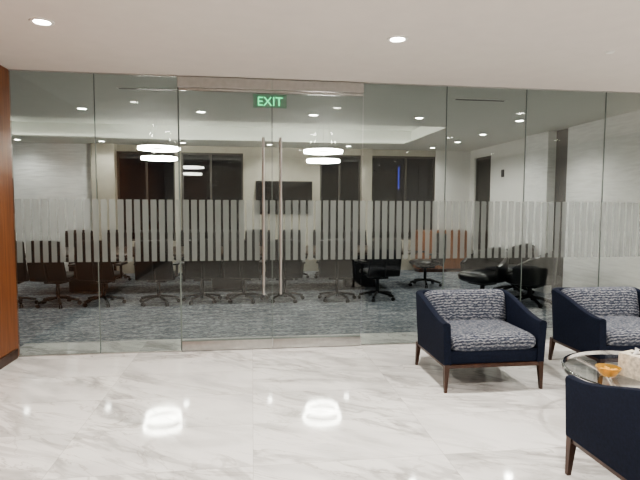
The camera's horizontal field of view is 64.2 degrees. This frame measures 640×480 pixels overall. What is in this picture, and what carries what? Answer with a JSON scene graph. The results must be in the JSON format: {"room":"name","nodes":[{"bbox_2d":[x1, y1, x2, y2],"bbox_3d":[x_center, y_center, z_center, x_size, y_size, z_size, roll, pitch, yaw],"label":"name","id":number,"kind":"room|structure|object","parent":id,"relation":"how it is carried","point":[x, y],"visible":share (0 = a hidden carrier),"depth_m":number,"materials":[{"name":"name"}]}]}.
{"room":"lobby","nodes":[
{"label":"lobby","id":0,"kind":"room"},
{"bbox_2d":[0,65,19,357],"bbox_3d":[-2.618,0.066,0.692,0.152,2.950,9.250,0,4,-8],"label":"wall","id":1,"kind":"structure","parent":0,"point":[9,314],"depth_m":5.10,"materials":[{"name":"brown wood"}]},
{"bbox_2d":[0,349,17,369],"bbox_3d":[-2.538,1.490,0.761,0.015,0.100,9.170,0,4,-8],"label":"baseboard","id":2,"kind":"structure","parent":1,"relation":"attached to","point":[10,357],"depth_m":5.09,"materials":[{"name":"brown wood"}]},
{"bbox_2d":[12,142,470,272],"bbox_3d":[-2.017,-0.714,12.094,11.600,2.950,0.150,0,4,-8],"label":"wall","id":3,"kind":"structure","parent":0,"point":[47,171],"depth_m":11.90,"materials":[{"name":"paint"}]},
{"bbox_2d":[90,143,118,270],"bbox_3d":[-4.870,-0.689,11.549,0.500,2.950,0.180,0,4,-8],"label":"trim","id":4,"kind":"structure","parent":3,"relation":"attached to","point":[105,152],"depth_m":11.42,"materials":[{"name":"beige paint"}]},
{"bbox_2d":[117,151,175,240],"bbox_3d":[-3.996,-1.003,11.795,1.300,2.050,0.060,0,4,-8],"label":"window","id":5,"kind":"structure","parent":3,"relation":"in","point":[118,152],"depth_m":11.72,"materials":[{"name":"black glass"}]},
{"bbox_2d":[175,152,181,229],"bbox_3d":[-3.281,-1.003,11.840,0.130,2.050,0.180,0,4,-8],"label":"trim","id":6,"kind":"structure","parent":3,"relation":"attached to","point":[176,153],"depth_m":11.73,"materials":[{"name":"beige paint"}]},
{"bbox_2d":[181,152,242,229],"bbox_3d":[-2.519,-1.010,11.992,1.420,2.050,0.060,0,4,-8],"label":"window","id":7,"kind":"structure","parent":3,"relation":"in","point":[182,153],"depth_m":11.91,"materials":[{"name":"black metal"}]},
{"bbox_2d":[256,181,311,213],"bbox_3d":[-0.849,-1.006,12.105,1.340,0.780,0.053,0,4,-8],"label":"television","id":8,"kind":"object","parent":3,"relation":"attached to","point":[291,190],"visible":0.61,"depth_m":12.08,"materials":[{"name":"black plastic"}]},
{"bbox_2d":[320,155,360,238],"bbox_3d":[0.484,-1.025,12.392,1.000,2.050,0.060,0,4,-8],"label":"window","id":9,"kind":"structure","parent":3,"relation":"in","point":[321,156],"depth_m":12.34,"materials":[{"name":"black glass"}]},
{"bbox_2d":[360,148,371,236],"bbox_3d":[1.109,-0.722,12.405,0.240,2.950,0.260,0,4,-8],"label":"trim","id":10,"kind":"structure","parent":3,"relation":"attached to","point":[366,154],"depth_m":12.23,"materials":[{"name":"beige paint"}]},
{"bbox_2d":[372,156,434,239],"bbox_3d":[2.028,-1.034,12.619,1.640,2.050,0.104,0,4,-8],"label":"window","id":11,"kind":"structure","parent":3,"relation":"in","point":[404,157],"depth_m":12.58,"materials":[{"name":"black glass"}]},
{"bbox_2d":[0,270,639,479],"bbox_3d":[-0.178,1.350,4.418,13.500,0.100,16.100,0,4,-8],"label":"floor","id":12,"kind":"structure","parent":0,"point":[356,412],"depth_m":4.28,"materials":[{"name":"stone"}]},
{"bbox_2d":[16,241,37,307],"bbox_3d":[-4.811,0.509,7.976,0.690,1.050,0.706,-1,4,-14],"label":"office chair","id":13,"kind":"object","parent":12,"relation":"on","point":[22,273],"visible":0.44,"depth_m":7.76,"materials":[{"name":"black leather"}]},
{"bbox_2d":[8,69,100,356],"bbox_3d":[-2.740,-0.251,5.300,0.819,2.950,0.028,0,4,-8],"label":"window","id":14,"kind":"structure","parent":12,"relation":"on","point":[8,69],"depth_m":5.29,"materials":[{"name":"silver glass"}]},
{"bbox_2d":[27,241,81,308],"bbox_3d":[-4.133,0.509,8.014,0.690,1.050,0.706,0,4,3],"label":"office chair","id":15,"kind":"object","parent":12,"relation":"on","point":[50,272],"visible":0.7,"depth_m":7.73,"materials":[{"name":"black leather"}]},
{"bbox_2d":[65,230,92,261],"bbox_3d":[-5.042,0.328,10.588,0.690,1.050,0.706,-1,4,-17],"label":"office chair","id":16,"kind":"object","parent":12,"relation":"on","point":[83,231],"visible":0.16,"depth_m":10.84,"materials":[{"name":"black plastic"}]},
{"bbox_2d":[74,240,127,307],"bbox_3d":[-3.462,0.504,8.123,0.690,1.050,0.706,0,4,1],"label":"office chair","id":17,"kind":"object","parent":12,"relation":"on","point":[85,271],"visible":0.77,"depth_m":7.84,"materials":[{"name":"black leather"}]},
{"bbox_2d":[107,230,131,282],"bbox_3d":[-4.298,0.325,10.687,0.690,1.050,0.706,-1,4,-17],"label":"office chair","id":18,"kind":"object","parent":12,"relation":"on","point":[108,233],"visible":0.2,"depth_m":10.92,"materials":[{"name":"black plastic"}]},
{"bbox_2d":[94,72,181,353],"bbox_3d":[-1.917,-0.255,5.410,0.839,2.950,0.028,0,4,-8],"label":"window","id":19,"kind":"structure","parent":12,"relation":"on","point":[94,72],"depth_m":5.41,"materials":[{"name":"clear glass"}]},
{"bbox_2d":[140,230,165,240],"bbox_3d":[-3.555,0.321,10.786,0.690,1.050,0.706,-1,4,-17],"label":"office chair","id":20,"kind":"object","parent":12,"relation":"on","point":[141,232],"visible":0.06,"depth_m":11.05,"materials":[{"name":"black plastic"}]},
{"bbox_2d":[134,240,179,306],"bbox_3d":[-2.603,0.503,8.197,0.690,1.050,0.706,0,4,-5],"label":"office chair","id":21,"kind":"object","parent":12,"relation":"on","point":[158,271],"visible":0.72,"depth_m":7.91,"materials":[{"name":"black plastic"}]},
{"bbox_2d":[173,230,199,281],"bbox_3d":[-2.807,0.318,10.885,0.690,1.050,0.706,0,4,2],"label":"office chair","id":22,"kind":"object","parent":12,"relation":"on","point":[182,232],"visible":0.09,"depth_m":11.17,"materials":[{"name":"black plastic"}]},
{"bbox_2d":[181,239,222,304],"bbox_3d":[-1.940,0.493,8.388,0.690,1.050,0.706,-1,4,-15],"label":"office chair","id":23,"kind":"object","parent":12,"relation":"on","point":[198,270],"visible":0.73,"depth_m":8.11,"materials":[{"name":"black plastic"}]},
{"bbox_2d":[25,245,416,291],"bbox_3d":[-1.748,0.554,9.741,6.900,0.745,1.650,0,4,-8],"label":"conference table","id":24,"kind":"object","parent":12,"relation":"on","point":[359,280],"visible":0.34,"depth_m":9.62,"materials":[{"name":"brown wood"}]},
{"bbox_2d":[213,230,238,245],"bbox_3d":[-2.065,0.314,10.984,0.690,1.050,0.706,0,4,-2],"label":"office chair","id":25,"kind":"object","parent":12,"relation":"on","point":[237,232],"visible":0.13,"depth_m":11.27,"materials":[{"name":"black plastic"}]},
{"bbox_2d":[221,239,263,303],"bbox_3d":[-1.267,0.491,8.460,0.690,1.050,0.706,0,4,0],"label":"office chair","id":26,"kind":"object","parent":12,"relation":"on","point":[246,270],"visible":0.76,"depth_m":8.18,"materials":[{"name":"black plastic"}]},
{"bbox_2d":[245,229,273,279],"bbox_3d":[-1.323,0.310,11.083,0.690,1.050,0.706,-1,4,-11],"label":"office chair","id":27,"kind":"object","parent":12,"relation":"on","point":[253,232],"visible":0.12,"depth_m":11.35,"materials":[{"name":"black plastic"}]},
{"bbox_2d":[177,76,363,336],"bbox_3d":[-0.517,-0.256,5.596,1.995,2.940,0.060,0,4,-8],"label":"trim","id":28,"kind":"structure","parent":12,"relation":"on","point":[182,81],"depth_m":5.46,"materials":[{"name":"metal"}]},
{"bbox_2d":[179,88,271,350],"bbox_3d":[-1.010,-0.200,5.535,0.975,2.816,0.159,0,4,-8],"label":"door","id":29,"kind":"structure","parent":28,"relation":"attached to","point":[238,343],"depth_m":5.56,"materials":[{"name":"silver glass"}]},
{"bbox_2d":[272,91,362,347],"bbox_3d":[-0.029,-0.205,5.665,0.996,2.816,0.159,0,4,-8],"label":"door","id":30,"kind":"structure","parent":28,"relation":"attached to","point":[338,340],"depth_m":5.68,"materials":[{"name":"silver glass"}]},
{"bbox_2d":[265,239,304,302],"bbox_3d":[-0.589,0.489,8.522,0.690,1.050,0.706,0,4,-2],"label":"office chair","id":31,"kind":"object","parent":12,"relation":"on","point":[291,268],"visible":0.79,"depth_m":8.23,"materials":[{"name":"black plastic"}]},
{"bbox_2d":[283,229,308,279],"bbox_3d":[-0.581,0.307,11.182,0.690,1.050,0.706,-1,4,-15],"label":"office chair","id":32,"kind":"object","parent":12,"relation":"on","point":[291,232],"visible":0.09,"depth_m":11.46,"materials":[{"name":"black plastic"}]},
{"bbox_2d":[313,229,330,278],"bbox_3d":[0.162,0.303,11.280,0.690,1.050,0.706,-1,4,-18],"label":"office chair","id":33,"kind":"object","parent":12,"relation":"on","point":[314,232],"visible":0.12,"depth_m":11.49,"materials":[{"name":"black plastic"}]},
{"bbox_2d":[316,239,357,302],"bbox_3d":[0.288,0.488,8.595,0.690,1.050,0.706,0,4,3],"label":"office chair","id":34,"kind":"object","parent":12,"relation":"on","point":[336,269],"visible":0.81,"depth_m":8.30,"materials":[{"name":"black plastic"}]},
{"bbox_2d":[344,229,366,244],"bbox_3d":[0.905,0.300,11.379,0.690,1.050,0.706,-1,4,-19],"label":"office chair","id":35,"kind":"object","parent":12,"relation":"on","point":[351,232],"visible":0.13,"depth_m":11.68,"materials":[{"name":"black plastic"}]},
{"bbox_2d":[357,239,401,301],"bbox_3d":[0.986,0.485,8.693,0.690,1.050,0.706,-1,4,-19],"label":"office chair","id":36,"kind":"object","parent":12,"relation":"on","point":[380,268],"visible":0.85,"depth_m":8.43,"materials":[{"name":"black leather"}]},
{"bbox_2d":[361,82,447,345],"bbox_3d":[0.955,-0.268,5.792,0.964,2.950,0.028,0,4,-8],"label":"window","id":37,"kind":"structure","parent":12,"relation":"on","point":[364,82],"depth_m":5.80,"materials":[{"name":"silver metal"}]},
{"bbox_2d":[408,233,445,287],"bbox_3d":[2.111,0.388,10.169,0.706,1.050,0.690,-1,4,-13],"label":"office chair","id":38,"kind":"object","parent":12,"relation":"on","point":[424,264],"visible":0.61,"depth_m":10.05,"materials":[{"name":"black leather"}]},
{"bbox_2d":[413,230,466,271],"bbox_3d":[2.933,0.259,12.462,1.240,1.000,0.423,0,4,-8],"label":"credenza","id":39,"kind":"object","parent":12,"relation":"on","point":[451,264],"visible":0.31,"depth_m":12.29,"materials":[{"name":"brown wood"}]},
{"bbox_2d":[415,289,546,392],"bbox_3d":[1.457,0.891,4.776,0.956,0.780,0.823,0,4,-8],"label":"lounge chair","id":40,"kind":"object","parent":12,"relation":"on","point":[458,328],"visible":1,"depth_m":4.54,"materials":[{"name":"blue fabric"}]},
{"bbox_2d":[458,247,508,288],"bbox_3d":[2.756,0.571,8.605,0.788,0.905,0.835,-2,5,-33],"label":"leather armchair","id":41,"kind":"object","parent":12,"relation":"on","point":[483,272],"visible":0.71,"depth_m":8.53,"materials":[{"name":"leather"}]},
{"bbox_2d":[447,85,527,301],"bbox_3d":[1.909,-0.273,5.919,0.959,2.950,0.028,0,4,-8],"label":"window","id":42,"kind":"structure","parent":12,"relation":"on","point":[526,89],"depth_m":5.89,"materials":[{"name":"silver metal"}]},
{"bbox_2d":[493,243,534,294],"bbox_3d":[3.563,0.522,9.365,0.788,0.905,0.835,-2,4,-28],"label":"leather armchair","id":43,"kind":"object","parent":12,"relation":"on","point":[513,261],"visible":0.37,"depth_m":9.48,"materials":[{"name":"leather"}]},
{"bbox_2d":[505,250,557,307],"bbox_3d":[3.443,0.593,8.325,0.835,0.905,0.788,-3,5,-42],"label":"leather armchair","id":44,"kind":"object","parent":12,"relation":"on","point":[539,272],"visible":0.91,"depth_m":7.99,"materials":[{"name":"leather"}]},
{"bbox_2d":[528,88,606,339],"bbox_3d":[2.880,-0.278,6.048,0.999,2.950,0.028,0,4,-8],"label":"window","id":45,"kind":"structure","parent":12,"relation":"on","point":[528,88],"depth_m":6.04,"materials":[{"name":"silver metal"}]},
{"bbox_2d":[561,350,622,385],"bbox_3d":[2.409,1.169,3.770,1.146,0.396,1.146,0,4,-8],"label":"coffee table","id":46,"kind":"object","parent":12,"relation":"on","point":[565,368],"visible":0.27,"depth_m":4.13,"materials":[{"name":"clear glass"}]},
{"bbox_2d":[595,363,621,377],"bbox_3d":[2.086,0.952,3.692,0.172,0.068,0.172,0,4,-8],"label":"candy bowl","id":47,"kind":"object","parent":46,"relation":"on","point":[604,369],"visible":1,"depth_m":3.67,"materials":[{"name":"orange glass"}]},
{"bbox_2d":[618,347,639,380],"bbox_3d":[2.287,0.885,3.693,0.160,0.203,0.160,-2,4,-28],"label":"tissue box","id":48,"kind":"object","parent":46,"relation":"on","point":[629,360],"visible":0.95,"depth_m":3.66,"materials":[{"name":"paper"}]},
{"bbox_2d":[548,286,639,383],"bbox_3d":[2.884,0.884,4.966,0.956,0.780,0.823,0,4,-8],"label":"lounge chair","id":49,"kind":"object","parent":12,"relation":"on","point":[583,318],"visible":0.99,"depth_m":4.98,"materials":[{"name":"blue fabric"}]},
{"bbox_2d":[565,375,639,479],"bbox_3d":[1.966,1.036,2.701,0.956,0.780,0.823,0,4,-8],"label":"lounge chair","id":50,"kind":"object","parent":12,"relation":"on","point":[603,421],"visible":1,"depth_m":2.68,"materials":[{"name":"blue fabric"}]},
{"bbox_2d":[0,0,639,150],"bbox_3d":[-0.090,-1.828,4.210,13.350,0.370,16.100,0,4,-8],"label":"ceiling","id":51,"kind":"structure","parent":0,"point":[537,44],"depth_m":5.00,"materials":[{"name":"paint"}]},
{"bbox_2d":[29,17,54,25],"bbox_3d":[-2.066,-1.619,3.789,0.172,0.008,0.172,0,4,-8],"label":"recessed light","id":52,"kind":"object","parent":51,"relation":"in","point":[35,20],"visible":1,"depth_m":3.78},
{"bbox_2d":[116,87,176,90],"bbox_3d":[-2.015,-1.769,5.979,0.700,0.008,0.100,0,4,-8],"label":"ceiling vent","id":53,"kind":"object","parent":51,"relation":"in","point":[126,88],"visible":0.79,"depth_m":5.97,"materials":[{"name":"grey metal"}]},
{"bbox_2d":[137,120,177,160],"bbox_3d":[-2.979,-1.911,9.431,0.758,0.845,0.758,0,4,-8],"label":"ring pendant light","id":54,"kind":"object","parent":51,"relation":"hanging from","point":[145,147],"visible":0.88,"depth_m":9.29,"materials":[{"name":"silver metal"}]},
{"bbox_2d":[253,93,286,108],"bbox_3d":[-0.601,-1.681,6.123,0.400,0.190,0.060,0,4,-8],"label":"exit sign","id":55,"kind":"object","parent":51,"relation":"hanging from","point":[260,100],"visible":0.87,"depth_m":6.12,"materials":[{"name":"plastic"}]},
{"bbox_2d":[304,124,342,163],"bbox_3d":[0.064,-1.926,9.836,0.758,0.845,0.758,0,4,-8],"label":"ring pendant light","id":56,"kind":"object","parent":51,"relation":"hanging from","point":[308,150],"visible":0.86,"depth_m":9.69,"materials":[{"name":"silver metal"}]},
{"bbox_2d":[387,35,407,42],"bbox_3d":[0.630,-1.631,4.147,0.172,0.008,0.172,0,4,-8],"label":"recessed light","id":57,"kind":"object","parent":51,"relation":"in","point":[398,38],"visible":1,"depth_m":4.14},
{"bbox_2d":[453,98,507,101],"bbox_3d":[2.049,-1.788,6.520,0.700,0.008,0.100,0,4,-8],"label":"ceiling vent","id":58,"kind":"object","parent":51,"relation":"in","point":[461,99],"visible":1,"depth_m":6.52,"materials":[{"name":"black metal"}]},
{"bbox_2d":[605,50,614,53],"bbox_3d":[2.536,-1.642,4.462,0.080,0.012,0.080,0,4,-8],"label":"sprinkler","id":59,"kind":"object","parent":51,"relation":"attached to","point":[609,51],"visible":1,"depth_m":4.45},
{"bbox_2d":[470,110,639,292],"bbox_3d":[4.183,-0.521,9.674,0.250,2.950,6.600,0,4,-8],"label":"wall","id":60,"kind":"structure","parent":0,"point":[565,165],"depth_m":8.58,"materials":[{"name":"white paint"}]},
{"bbox_2d":[475,156,490,250],"bbox_3d":[3.901,-0.841,12.117,0.060,2.250,0.850,0,4,-8],"label":"door","id":61,"kind":"structure","parent":60,"relation":"in","point":[483,164],"depth_m":12.14,"materials":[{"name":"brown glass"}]},
{"bbox_3d":[5.471,-0.294,6.448,1.750,2.950,0.150,0,4,-8],"label":"wall","id":62,"kind":"structure","parent":0,"visible":0},
{"bbox_2d":[607,91,639,93],"bbox_3d":[3.995,-0.283,6.197,1.249,2.950,0.028,0,4,-8],"label":"window","id":63,"kind":"structure","parent":62,"relation":"in","point":[607,91],"depth_m":6.03,"materials":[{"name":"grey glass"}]},
{"bbox_2d":[15,199,639,262],"bbox_3d":[0.729,-0.112,5.765,7.790,0.660,0.001,0,4,-8],"label":"film","id":64,"kind":"object","parent":63,"relation":"attached to","point":[35,202],"visible":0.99,"depth_m":5.67,"materials":[{"name":"plastic"}]}
]}

